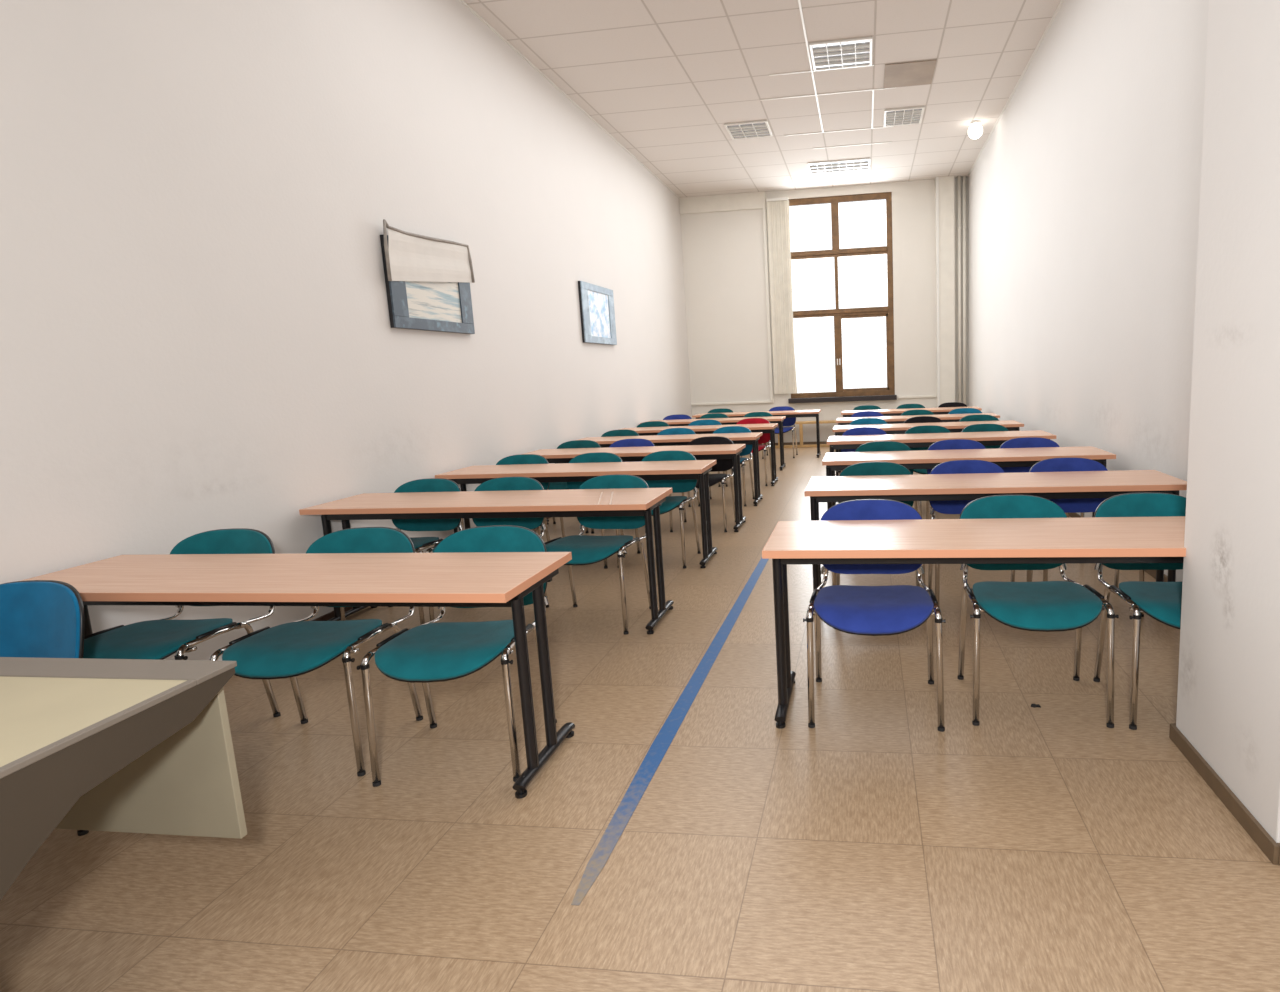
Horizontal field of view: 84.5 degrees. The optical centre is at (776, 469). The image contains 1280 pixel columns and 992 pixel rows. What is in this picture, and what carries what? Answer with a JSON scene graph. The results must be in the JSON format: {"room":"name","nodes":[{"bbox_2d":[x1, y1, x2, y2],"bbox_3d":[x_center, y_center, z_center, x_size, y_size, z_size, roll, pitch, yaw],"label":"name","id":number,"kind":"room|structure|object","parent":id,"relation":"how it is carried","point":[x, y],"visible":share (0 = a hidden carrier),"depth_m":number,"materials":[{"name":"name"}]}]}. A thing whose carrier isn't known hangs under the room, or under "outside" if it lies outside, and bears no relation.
{"room":"classroom","nodes":[
{"label":"classroom","id":0,"kind":"room"},
{"bbox_2d":[0,0,691,660],"bbox_3d":[-2.875,-1.629,5.706,0.200,4.820,16.550,-1,8,8],"label":"wall","id":1,"kind":"structure","parent":0,"point":[197,336],"depth_m":4.11,"materials":[{"name":"white paint"}]},
{"bbox_2d":[380,235,474,333],"bbox_3d":[-2.768,-1.448,5.546,0.043,0.660,1.050,-1,8,8],"label":"framed picture","id":2,"kind":"object","parent":1,"relation":"attached to","point":[415,305],"visible":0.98,"depth_m":5.48,"materials":[{"name":"black metal"}]},
{"bbox_2d":[383,219,474,282],"bbox_3d":[-2.740,-1.663,5.513,0.024,0.431,1.129,-1,8,8],"label":"paper sheet","id":3,"kind":"object","parent":2,"relation":"attached to","point":[409,256],"visible":1,"depth_m":5.40,"materials":[{"name":"white paper"}]},
{"bbox_2d":[405,281,461,322],"bbox_3d":[-2.759,-1.448,5.545,0.004,0.490,0.710,-1,8,8],"label":"painting","id":4,"kind":"object","parent":2,"relation":"attached to","point":[426,302],"depth_m":5.55},
{"bbox_2d":[312,517,550,620],"bbox_3d":[-2.676,0.721,6.008,0.014,0.070,16.100,-1,8,8],"label":"baseboard","id":5,"kind":"structure","parent":1,"relation":"attached to","point":[329,615],"depth_m":4.43,"materials":[{"name":"brown"}]},
{"bbox_2d":[578,281,616,344],"bbox_3d":[-2.323,-2.018,9.012,0.043,0.740,1.090,-1,8,8],"label":"framed picture","id":6,"kind":"object","parent":1,"relation":"attached to","point":[597,312],"visible":1,"depth_m":8.93,"materials":[{"name":"black"}]},
{"bbox_2d":[588,290,610,337],"bbox_3d":[-2.315,-2.019,9.011,0.004,0.570,0.710,-1,8,8],"label":"painting","id":7,"kind":"object","parent":6,"relation":"attached to","point":[599,309],"depth_m":9.01},
{"bbox_2d":[459,0,1063,197],"bbox_3d":[0.080,-4.400,7.229,5.380,0.011,11.500,-1,8,8],"label":"trim","id":8,"kind":"structure","parent":1,"relation":"attached to","point":[461,1],"depth_m":7.92,"materials":[{"name":"white paint"}]},
{"bbox_2d":[0,447,1279,991],"bbox_3d":[-0.010,0.744,5.694,5.780,0.100,16.550,-1,8,8],"label":"floor","id":9,"kind":"structure","parent":0,"point":[872,847],"depth_m":2.28,"materials":[{"name":"tile"}]},
{"bbox_2d":[0,580,88,835],"bbox_3d":[-2.704,0.875,2.232,0.578,0.850,0.711,-2,8,4],"label":"chair","id":10,"kind":"object","parent":9,"relation":"on","point":[39,618],"visible":0.66,"depth_m":2.47,"materials":[{"name":"fabric"}]},
{"bbox_2d":[0,657,246,900],"bbox_3d":[-2.374,1.002,1.495,1.740,0.782,1.100,-1,8,8],"label":"office desk","id":11,"kind":"object","parent":9,"relation":"on","point":[111,745],"visible":1,"depth_m":1.74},
{"bbox_2d":[83,528,280,716],"bbox_3d":[-2.612,0.755,3.036,0.578,0.850,0.711,-2,8,3],"label":"chair","id":12,"kind":"object","parent":9,"relation":"on","point":[159,639],"visible":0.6,"depth_m":2.96,"materials":[{"name":"teal fabric"}]},
{"bbox_2d":[21,552,574,798],"bbox_3d":[-1.956,0.793,2.827,2.170,0.780,0.545,-1,8,8],"label":"table","id":13,"kind":"object","parent":9,"relation":"on","point":[464,579],"visible":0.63,"depth_m":2.66,"materials":[{"name":"brown wood"}]},
{"bbox_2d":[209,527,422,776],"bbox_3d":[-1.900,0.739,2.942,0.578,0.850,0.711,-2,8,2],"label":"chair","id":14,"kind":"object","parent":9,"relation":"on","point":[291,650],"visible":0.59,"depth_m":2.77,"materials":[{"name":"teal fabric"}]},
{"bbox_2d":[339,478,462,624],"bbox_3d":[-2.415,0.533,4.512,0.578,0.850,0.711,-1,8,8],"label":"chair","id":15,"kind":"object","parent":9,"relation":"on","point":[432,484],"visible":0.3,"depth_m":4.74,"materials":[{"name":"teal fabric"}]},
{"bbox_2d":[357,525,556,786],"bbox_3d":[-1.268,0.726,2.859,0.578,0.850,0.711,-2,8,1],"label":"chair","id":16,"kind":"object","parent":9,"relation":"on","point":[431,651],"visible":0.73,"depth_m":2.63,"materials":[{"name":"teal fabric"}]},
{"bbox_2d":[299,488,673,634],"bbox_3d":[-1.764,0.564,4.358,2.170,0.780,0.545,-1,8,8],"label":"table","id":17,"kind":"object","parent":9,"relation":"on","point":[625,501],"visible":0.77,"depth_m":4.19,"materials":[{"name":"brown wood"}]},
{"bbox_2d":[597,492,612,504],"bbox_3d":[-1.024,0.170,4.143,0.076,0.001,0.468,-4,8,-11],"label":"residue","id":18,"kind":"object","parent":17,"relation":"on","point":[601,492],"visible":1,"depth_m":4.10,"materials":[{"name":"beige"}]},
{"bbox_2d":[425,477,548,620],"bbox_3d":[-1.822,0.520,4.434,0.578,0.850,0.711,-1,8,7],"label":"chair","id":19,"kind":"object","parent":9,"relation":"on","point":[503,483],"visible":0.3,"depth_m":4.67,"materials":[{"name":"teal fabric"}]},
{"bbox_2d":[460,454,549,540],"bbox_3d":[-2.251,0.336,5.827,0.578,0.850,0.711,-1,8,8],"label":"chair","id":20,"kind":"object","parent":9,"relation":"on","point":[522,458],"visible":0.16,"depth_m":6.07,"materials":[{"name":"teal plastic"}]},
{"bbox_2d":[533,440,600,532],"bbox_3d":[-2.091,0.161,6.994,0.578,0.850,0.711,-1,8,8],"label":"chair","id":21,"kind":"object","parent":9,"relation":"on","point":[576,443],"visible":0.2,"depth_m":7.21,"materials":[{"name":"teal fabric"}]},
{"bbox_2d":[435,460,716,568],"bbox_3d":[-1.595,0.367,5.673,2.170,0.780,0.545,-1,8,8],"label":"table","id":22,"kind":"object","parent":9,"relation":"on","point":[686,469],"visible":0.64,"depth_m":5.48,"materials":[{"name":"brown wood"}]},
{"bbox_2d":[538,452,626,568],"bbox_3d":[-1.591,0.322,5.740,0.578,0.850,0.711,-1,8,8],"label":"chair","id":23,"kind":"object","parent":9,"relation":"on","point":[597,457],"visible":0.14,"depth_m":5.97,"materials":[{"name":"teal plastic"}]},
{"bbox_2d":[544,474,650,634],"bbox_3d":[-1.112,0.505,4.340,0.578,0.850,0.711,-1,8,10],"label":"chair","id":24,"kind":"object","parent":9,"relation":"on","point":[584,549],"visible":0.71,"depth_m":4.33,"materials":[{"name":"teal plastic"}]},
{"bbox_2d":[601,429,638,436],"bbox_3d":[-1.928,-0.020,8.199,0.578,0.850,0.711,-1,8,7],"label":"chair","id":25,"kind":"object","parent":9,"relation":"on","point":[613,433],"visible":0.11,"depth_m":8.45,"materials":[{"name":"teal fabric"}]},
{"bbox_2d":[591,439,654,533],"bbox_3d":[-1.510,0.148,6.917,0.578,0.850,0.711,-2,8,6],"label":"chair","id":26,"kind":"object","parent":9,"relation":"on","point":[625,442],"visible":0.12,"depth_m":7.16,"materials":[{"name":"blue plastic"}]},
{"bbox_2d":[524,444,745,531],"bbox_3d":[-1.405,0.191,6.835,2.170,0.780,0.545,-1,8,8],"label":"table","id":27,"kind":"object","parent":9,"relation":"on","point":[721,451],"visible":0.52,"depth_m":6.65,"materials":[{"name":"brown wood"}]},
{"bbox_2d":[637,421,668,426],"bbox_3d":[-1.761,-0.213,9.484,0.578,0.850,0.711,-1,8,8],"label":"chair","id":28,"kind":"object","parent":9,"relation":"on","point":[650,423],"visible":0.07,"depth_m":9.73,"materials":[{"name":"teal plastic"}]},
{"bbox_2d":[616,450,700,568],"bbox_3d":[-0.950,0.308,5.656,0.578,0.850,0.711,-1,8,9],"label":"chair","id":29,"kind":"object","parent":9,"relation":"on","point":[678,486],"visible":0.41,"depth_m":5.84,"materials":[{"name":"teal plastic"}]},
{"bbox_2d":[571,558,768,905],"bbox_3d":[-0.298,0.938,4.073,0.076,0.002,4.261,-1,8,8],"label":"tape","id":30,"kind":"object","parent":9,"relation":"on","point":[659,747],"visible":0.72,"depth_m":2.77,"materials":[{"name":"blue plastic"}]},
{"bbox_2d":[578,432,762,505],"bbox_3d":[-1.260,0.010,8.043,2.170,0.780,0.545,-1,8,8],"label":"table","id":31,"kind":"object","parent":9,"relation":"on","point":[752,439],"visible":0.53,"depth_m":7.85,"materials":[{"name":"brown wood"}]},
{"bbox_2d":[657,428,697,506],"bbox_3d":[-1.232,-0.035,8.107,0.578,0.850,0.711,-1,8,8],"label":"chair","id":32,"kind":"object","parent":9,"relation":"on","point":[671,431],"visible":0.11,"depth_m":8.35,"materials":[{"name":"fabric"}]},
{"bbox_2d":[663,414,691,419],"bbox_3d":[-1.615,-0.417,10.852,0.578,0.850,0.711,-1,8,8],"label":"chair","id":33,"kind":"object","parent":9,"relation":"on","point":[679,416],"visible":0.07,"depth_m":11.10,"materials":[{"name":"blue plastic"}]},
{"bbox_2d":[618,423,777,485],"bbox_3d":[-1.075,-0.183,9.325,2.170,0.780,0.545,-1,8,8],"label":"table","id":34,"kind":"object","parent":9,"relation":"on","point":[770,428],"visible":0.44,"depth_m":9.12,"materials":[{"name":"brown wood"}]},
{"bbox_2d":[669,436,735,531],"bbox_3d":[-0.709,0.131,6.811,0.578,0.850,0.711,-1,8,10],"label":"chair","id":35,"kind":"object","parent":9,"relation":"on","point":[722,464],"visible":0.42,"depth_m":6.98,"materials":[{"name":"black fabric"}]},
{"bbox_2d":[688,419,725,486],"bbox_3d":[-1.011,-0.229,9.385,0.578,0.850,0.711,-2,8,6],"label":"chair","id":36,"kind":"object","parent":9,"relation":"on","point":[709,421],"visible":0.07,"depth_m":9.63,"materials":[{"name":"teal fabric"}]},
{"bbox_2d":[640,416,785,469],"bbox_3d":[-0.954,-0.387,10.696,2.170,0.780,0.545,-1,8,8],"label":"table","id":37,"kind":"object","parent":9,"relation":"on","point":[773,419],"visible":0.48,"depth_m":10.48,"materials":[{"name":"brown wood"}]},
{"bbox_2d":[699,413,728,418],"bbox_3d":[-1.021,-0.430,10.773,0.578,0.850,0.711,-1,8,8],"label":"chair","id":38,"kind":"object","parent":9,"relation":"on","point":[712,415],"visible":0.14,"depth_m":11.02,"materials":[{"name":"teal plastic"}]},
{"bbox_2d":[708,408,732,412],"bbox_3d":[-1.033,-0.632,12.171,0.578,0.850,0.711,-1,8,8],"label":"chair","id":39,"kind":"object","parent":9,"relation":"on","point":[720,410],"visible":0.1,"depth_m":12.42,"materials":[{"name":"teal plastic"}]},
{"bbox_2d":[698,426,754,506],"bbox_3d":[-0.572,-0.050,8.020,0.578,0.850,0.711,-1,8,11],"label":"chair","id":40,"kind":"object","parent":9,"relation":"on","point":[747,450],"visible":0.23,"depth_m":8.19,"materials":[{"name":"teal fabric"}]},
{"bbox_2d":[725,418,771,486],"bbox_3d":[-0.359,-0.244,9.299,0.578,0.850,0.711,-1,8,10],"label":"chair","id":41,"kind":"object","parent":9,"relation":"on","point":[765,437],"visible":0.38,"depth_m":9.47,"materials":[{"name":"red fabric"}]},
{"bbox_2d":[692,410,820,457],"bbox_3d":[-0.322,-0.603,12.010,2.170,0.780,0.545,-1,8,8],"label":"table","id":42,"kind":"object","parent":9,"relation":"on","point":[793,413],"visible":0.63,"depth_m":11.75,"materials":[{"name":"brown wood"}]},
{"bbox_2d":[741,412,771,466],"bbox_3d":[-0.317,-0.445,10.680,0.578,0.850,0.711,-1,8,8],"label":"chair","id":43,"kind":"object","parent":9,"relation":"on","point":[752,414],"visible":0.05,"depth_m":10.93,"materials":[{"name":"teal plastic"}]},
{"bbox_2d":[762,406,797,458],"bbox_3d":[0.061,-0.656,12.027,0.578,0.850,0.711,-1,8,9],"label":"chair","id":44,"kind":"object","parent":9,"relation":"on","point":[787,421],"visible":0.47,"depth_m":12.19,"materials":[{"name":"blue fabric"}]},
{"bbox_2d":[775,420,835,447],"bbox_3d":[0.035,-0.675,13.426,2.910,0.490,0.250,-1,8,8],"label":"frame","id":45,"kind":"object","parent":9,"relation":"on","point":[800,423],"visible":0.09,"depth_m":13.25,"materials":[{"name":"brown wood"}]},
{"bbox_2d":[837,427,886,475],"bbox_3d":[0.921,0.016,7.147,0.578,0.850,0.711,-1,8,7],"label":"chair","id":46,"kind":"object","parent":9,"relation":"on","point":[860,430],"visible":0.12,"depth_m":7.39,"materials":[{"name":"blue fabric"}]},
{"bbox_2d":[853,405,880,409],"bbox_3d":[1.488,-0.610,11.312,0.578,0.850,0.711,-1,8,8],"label":"chair","id":47,"kind":"object","parent":9,"relation":"on","point":[863,407],"visible":0.09,"depth_m":11.56,"materials":[{"name":"teal plastic"}]},
{"bbox_2d":[851,411,883,416],"bbox_3d":[1.289,-0.378,9.762,0.578,0.850,0.711,-1,8,8],"label":"chair","id":48,"kind":"object","parent":9,"relation":"on","point":[863,413],"visible":0.05,"depth_m":10.01,"materials":[{"name":"blue plastic"}]},
{"bbox_2d":[849,418,886,424],"bbox_3d":[1.129,-0.181,8.447,0.578,0.850,0.711,-1,8,8],"label":"chair","id":49,"kind":"object","parent":9,"relation":"on","point":[863,421],"visible":0.12,"depth_m":8.70,"materials":[{"name":"teal plastic"}]},
{"bbox_2d":[803,499,945,731],"bbox_3d":[0.435,0.618,3.121,0.578,0.850,0.711,-1,8,8],"label":"chair","id":50,"kind":"object","parent":9,"relation":"on","point":[850,609],"visible":0.74,"depth_m":2.95,"materials":[{"name":"blue fabric"}]},
{"bbox_2d":[832,462,924,586],"bbox_3d":[0.645,0.419,4.440,0.578,0.850,0.711,-1,8,8],"label":"chair","id":51,"kind":"object","parent":9,"relation":"on","point":[865,468],"visible":0.07,"depth_m":4.68,"materials":[{"name":"teal plastic"}]},
{"bbox_2d":[855,441,921,516],"bbox_3d":[0.893,0.226,5.704,0.578,0.850,0.711,-1,8,8],"label":"chair","id":52,"kind":"object","parent":9,"relation":"on","point":[876,446],"visible":0.09,"depth_m":5.95,"materials":[{"name":"teal plastic"}]},
{"bbox_2d":[896,404,924,408],"bbox_3d":[2.201,-0.626,11.218,0.578,0.850,0.711,-1,8,8],"label":"chair","id":53,"kind":"object","parent":9,"relation":"on","point":[904,406],"visible":0.06,"depth_m":11.47,"materials":[{"name":"teal plastic"}]},
{"bbox_2d":[841,406,981,416],"bbox_3d":[2.149,-0.580,11.155,2.170,0.780,0.545,-1,8,8],"label":"table","id":54,"kind":"object","parent":9,"relation":"on","point":[942,410],"visible":0.21,"depth_m":10.99,"materials":[{"name":"brown wood"}]},
{"bbox_2d":[901,410,933,415],"bbox_3d":[2.001,-0.393,9.669,0.578,0.850,0.711,-1,8,7],"label":"chair","id":55,"kind":"object","parent":9,"relation":"on","point":[909,412],"visible":0.07,"depth_m":9.92,"materials":[{"name":"teal plastic"}]},
{"bbox_2d":[836,413,999,451],"bbox_3d":[1.935,-0.347,9.607,2.170,0.780,0.545,-1,8,8],"label":"table","id":56,"kind":"object","parent":9,"relation":"on","point":[944,417],"visible":0.2,"depth_m":9.46,"materials":[{"name":"brown wood"}]},
{"bbox_2d":[904,416,942,422],"bbox_3d":[1.804,-0.196,8.358,0.578,0.850,0.711,-1,8,8],"label":"chair","id":57,"kind":"object","parent":9,"relation":"on","point":[920,419],"visible":0.09,"depth_m":8.61,"materials":[{"name":"black plastic"}]},
{"bbox_2d":[832,420,1023,475],"bbox_3d":[1.780,-0.150,8.290,2.170,0.780,0.545,-1,8,8],"label":"table","id":58,"kind":"object","parent":9,"relation":"on","point":[1011,425],"visible":0.38,"depth_m":8.15,"materials":[{"name":"brown wood"}]},
{"bbox_2d":[905,425,950,473],"bbox_3d":[1.571,0.002,7.061,0.578,0.850,0.711,-1,8,8],"label":"chair","id":59,"kind":"object","parent":9,"relation":"on","point":[926,428],"visible":0.12,"depth_m":7.30,"materials":[{"name":"teal plastic"}]},
{"bbox_2d":[827,430,1056,505],"bbox_3d":[1.618,0.045,6.985,2.170,0.780,0.545,-1,8,8],"label":"table","id":60,"kind":"object","parent":9,"relation":"on","point":[993,438],"visible":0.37,"depth_m":6.82,"materials":[{"name":"brown wood"}]},
{"bbox_2d":[938,402,967,407],"bbox_3d":[2.876,-0.641,11.130,0.578,0.850,0.711,-1,8,8],"label":"chair","id":61,"kind":"object","parent":9,"relation":"on","point":[949,404],"visible":0.09,"depth_m":11.38,"materials":[{"name":"black plastic"}]},
{"bbox_2d":[926,439,985,518],"bbox_3d":[1.499,0.212,5.624,0.578,0.850,0.711,-1,8,8],"label":"chair","id":62,"kind":"object","parent":9,"relation":"on","point":[952,444],"visible":0.13,"depth_m":5.87,"materials":[{"name":"blue plastic"}]},
{"bbox_2d":[948,408,981,413],"bbox_3d":[2.656,-0.408,9.582,0.578,0.850,0.711,-1,8,8],"label":"chair","id":63,"kind":"object","parent":9,"relation":"on","point":[959,410],"visible":0.06,"depth_m":9.83,"materials":[{"name":"teal plastic"}]},
{"bbox_2d":[822,446,1115,516],"bbox_3d":[1.480,0.258,5.557,2.170,0.780,0.545,-1,8,8],"label":"table","id":64,"kind":"object","parent":9,"relation":"on","point":[1003,457],"visible":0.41,"depth_m":5.38,"materials":[{"name":"brown wood"}]},
{"bbox_2d":[762,516,1185,728],"bbox_3d":[1.066,0.649,2.967,2.170,0.780,0.545,-1,8,8],"label":"table","id":65,"kind":"object","parent":9,"relation":"on","point":[1086,539],"visible":0.72,"depth_m":2.87,"materials":[{"name":"brown wood"}]},
{"bbox_2d":[959,414,998,421],"bbox_3d":[2.464,-0.210,8.271,0.578,0.850,0.711,-1,8,8],"label":"chair","id":66,"kind":"object","parent":9,"relation":"on","point":[982,417],"visible":0.05,"depth_m":8.52,"materials":[{"name":"teal plastic"}]},
{"bbox_2d":[928,460,1030,604],"bbox_3d":[1.248,0.406,4.360,0.578,0.850,0.711,-1,8,7],"label":"chair","id":67,"kind":"object","parent":9,"relation":"on","point":[955,466],"visible":0.14,"depth_m":4.60,"materials":[{"name":"blue plastic"}]},
{"bbox_2d":[962,424,1008,448],"bbox_3d":[2.160,-0.011,6.984,0.578,0.850,0.711,-1,8,7],"label":"chair","id":68,"kind":"object","parent":9,"relation":"on","point":[976,427],"visible":0.08,"depth_m":7.23,"materials":[{"name":"teal plastic"}]},
{"bbox_2d":[804,470,1186,609],"bbox_3d":[1.291,0.450,4.285,2.170,0.780,0.545,-1,8,8],"label":"table","id":69,"kind":"object","parent":9,"relation":"on","point":[1071,484],"visible":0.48,"depth_m":4.12,"materials":[{"name":"brown wood"}]},
{"bbox_2d":[1031,703,1040,707],"bbox_3d":[1.130,1.030,3.017,0.042,0.006,0.030,-1,8,8],"label":"scrap","id":70,"kind":"object","parent":9,"relation":"on","point":[1034,705],"visible":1,"depth_m":3.01,"materials":[{"name":"black"}]},
{"bbox_2d":[957,495,1118,727],"bbox_3d":[1.115,0.595,3.091,0.578,0.850,0.711,-1,8,7],"label":"chair","id":71,"kind":"object","parent":9,"relation":"on","point":[1066,605],"visible":0.78,"depth_m":2.91,"materials":[{"name":"teal fabric"}]},
{"bbox_2d":[1000,437,1083,517],"bbox_3d":[2.092,0.200,5.546,0.578,0.850,0.711,-1,8,8],"label":"chair","id":72,"kind":"object","parent":9,"relation":"on","point":[1026,442],"visible":0.09,"depth_m":5.79,"materials":[{"name":"blue plastic"}]},
{"bbox_2d":[1029,457,1143,616],"bbox_3d":[1.875,0.392,4.278,0.578,0.850,0.711,-1,8,8],"label":"chair","id":73,"kind":"object","parent":9,"relation":"on","point":[1065,464],"visible":0.2,"depth_m":4.51,"materials":[{"name":"blue plastic"}]},
{"bbox_2d":[1093,492,1185,729],"bbox_3d":[1.730,0.581,3.010,0.578,0.850,0.711,-1,8,7],"label":"chair","id":74,"kind":"object","parent":9,"relation":"on","point":[1162,601],"visible":0.38,"depth_m":3.04,"materials":[{"name":"teal plastic"}]},
{"bbox_2d":[463,0,1060,197],"bbox_3d":[-0.209,-4.122,4.989,5.780,0.100,16.550,-1,8,8],"label":"ceiling","id":75,"kind":"structure","parent":0,"point":[664,78],"depth_m":7.90,"materials":[{"name":"tile"}]},
{"bbox_2d":[724,120,772,139],"bbox_3d":[-0.385,-4.717,9.609,0.590,0.029,0.615,-1,8,8],"label":"recessed light","id":76,"kind":"object","parent":75,"relation":"in","point":[753,129],"visible":1,"depth_m":9.57,"materials":[{"name":"white metal"}]},
{"bbox_2d":[760,0,895,148],"bbox_3d":[0.547,-4.500,7.776,1.687,0.009,5.556,-1,8,8],"label":"trim","id":77,"kind":"structure","parent":75,"relation":"attached to","point":[799,2],"depth_m":8.46,"materials":[{"name":"white metal"}]},
{"bbox_2d":[807,158,869,173],"bbox_3d":[1.042,-5.048,11.494,1.020,0.029,0.600,-1,8,8],"label":"recessed light","id":78,"kind":"object","parent":75,"relation":"in","point":[863,163],"visible":1,"depth_m":11.47,"materials":[{"name":"white metal"}]},
{"bbox_2d":[809,37,872,70],"bbox_3d":[0.698,-4.442,7.406,0.650,0.029,0.655,-1,8,8],"label":"recessed light","id":79,"kind":"object","parent":75,"relation":"in","point":[848,53],"visible":1,"depth_m":7.37,"materials":[{"name":"white metal"}]},
{"bbox_2d":[883,106,924,126],"bbox_3d":[1.712,-4.762,9.333,0.520,0.029,0.615,-1,8,8],"label":"recessed light","id":80,"kind":"object","parent":75,"relation":"in","point":[911,115],"visible":1,"depth_m":9.31,"materials":[{"name":"white metal"}]},
{"bbox_2d":[884,59,936,87],"bbox_3d":[1.531,-4.569,7.986,0.565,0.011,0.660,-1,8,8],"label":"ceiling panel","id":81,"kind":"object","parent":75,"relation":"attached to","point":[915,73],"visible":1,"depth_m":7.95,"materials":[{"name":"beige"}]},
{"bbox_2d":[968,120,982,138],"bbox_3d":[2.787,-4.758,9.682,0.200,0.224,0.200,-1,8,8],"label":"lamp","id":82,"kind":"object","parent":75,"relation":"attached to","point":[975,130],"visible":1,"depth_m":9.62,"materials":[{"name":"white metal"}]},
{"bbox_2d":[680,177,967,442],"bbox_3d":[0.918,-2.888,13.337,5.380,4.820,0.250,-1,8,8],"label":"wall","id":83,"kind":"structure","parent":0,"point":[724,261],"depth_m":13.26,"materials":[{"name":"white paint"}]},
{"bbox_2d":[679,191,765,214],"bbox_3d":[-1.036,-5.061,13.109,1.660,0.300,0.050,-1,8,8],"label":"trim","id":84,"kind":"structure","parent":83,"relation":"attached to","point":[751,200],"depth_m":13.09,"materials":[{"name":"beige paint"}]},
{"bbox_2d":[691,401,773,405],"bbox_3d":[-0.882,-1.314,13.659,1.660,0.040,0.035,-1,8,8],"label":"trim","id":85,"kind":"structure","parent":83,"relation":"attached to","point":[750,402],"depth_m":13.64,"materials":[{"name":"beige paint"}]},
{"bbox_2d":[762,208,773,400],"bbox_3d":[-0.164,-3.140,13.286,0.060,3.620,0.050,-1,8,8],"label":"trim","id":86,"kind":"structure","parent":83,"relation":"attached to","point":[763,209],"depth_m":13.26,"materials":[{"name":"beige paint"}]},
{"bbox_2d":[766,197,796,393],"bbox_3d":[0.106,-3.276,13.174,0.450,3.640,0.060,-1,8,8],"label":"vertical blind","id":87,"kind":"object","parent":83,"relation":"attached to","point":[778,218],"visible":1,"depth_m":13.17,"materials":[{"name":"beige fabric"}]},
{"bbox_2d":[758,441,826,444],"bbox_3d":[0.997,-0.520,13.547,5.352,0.070,0.014,-1,8,8],"label":"baseboard","id":88,"kind":"structure","parent":83,"relation":"attached to","point":[821,442],"depth_m":13.61,"materials":[{"name":"brown wood"}]},
{"bbox_2d":[788,192,894,397],"bbox_3d":[1.203,-3.262,13.148,2.010,3.730,0.140,-1,8,8],"label":"window","id":89,"kind":"structure","parent":83,"relation":"in","point":[838,314],"depth_m":13.09,"materials":[{"name":"brown wood"}]},
{"bbox_2d":[788,395,896,402],"bbox_3d":[1.266,-1.362,13.353,2.080,0.090,0.120,-1,8,8],"label":"windowsill","id":90,"kind":"structure","parent":83,"relation":"attached to","point":[878,397],"depth_m":13.29,"materials":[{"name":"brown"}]},
{"bbox_2d":[898,395,936,397],"bbox_3d":[2.687,-1.392,13.189,0.740,0.040,0.035,-1,8,8],"label":"trim","id":91,"kind":"structure","parent":83,"relation":"attached to","point":[922,396],"depth_m":13.17,"materials":[{"name":"beige paint"}]},
{"bbox_2d":[935,177,939,407],"bbox_3d":[3.001,-2.904,12.858,0.045,4.820,0.160,-1,8,8],"label":"trim","id":92,"kind":"structure","parent":83,"relation":"attached to","point":[936,178],"depth_m":12.74,"materials":[{"name":"white paint"}]},
{"bbox_2d":[939,176,954,404],"bbox_3d":[3.163,-2.909,12.847,0.280,4.820,0.140,-1,8,8],"label":"trim","id":93,"kind":"structure","parent":83,"relation":"attached to","point":[946,184],"depth_m":12.71,"materials":[{"name":"beige paint"}]},
{"bbox_2d":[957,176,961,402],"bbox_3d":[3.399,-2.917,12.837,0.074,4.820,0.097,-1,8,8],"label":"pipe","id":94,"kind":"object","parent":83,"relation":"attached to","point":[958,177],"visible":0.7,"depth_m":12.72,"materials":[{"name":"grey metal"}]},
{"bbox_2d":[962,176,966,403],"bbox_3d":[3.488,-2.919,12.825,0.074,4.820,0.097,-1,8,8],"label":"pipe","id":95,"kind":"object","parent":83,"relation":"attached to","point":[964,177],"visible":0.65,"depth_m":12.73,"materials":[{"name":"grey metal"}]},
{"bbox_2d":[968,0,1208,581],"bbox_3d":[2.656,-1.749,4.977,0.200,4.820,16.550,-1,8,8],"label":"wall","id":96,"kind":"structure","parent":0,"point":[1084,192],"depth_m":5.69,"materials":[{"name":"white paint"}]},
{"bbox_2d":[1069,513,1167,581],"bbox_3d":[2.978,0.214,7.914,0.014,0.070,10.785,-1,8,8],"label":"baseboard","id":97,"kind":"structure","parent":96,"relation":"attached to","point":[1152,573],"depth_m":4.74,"materials":[{"name":"brown wood"}]},
{"bbox_2d":[1176,0,1279,842],"bbox_3d":[1.793,-1.280,1.983,0.748,4.820,0.680,-1,8,8],"label":"wall pier","id":98,"kind":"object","parent":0,"point":[1228,695],"visible":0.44,"depth_m":2.20,"materials":[{"name":"white paint"}]},
{"bbox_2d":[1169,723,1279,864],"bbox_3d":[1.882,1.072,2.325,0.763,0.062,0.710,-1,8,8],"label":"baseboard","id":99,"kind":"object","parent":98,"relation":"attached to","point":[1265,842],"visible":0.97,"depth_m":2.28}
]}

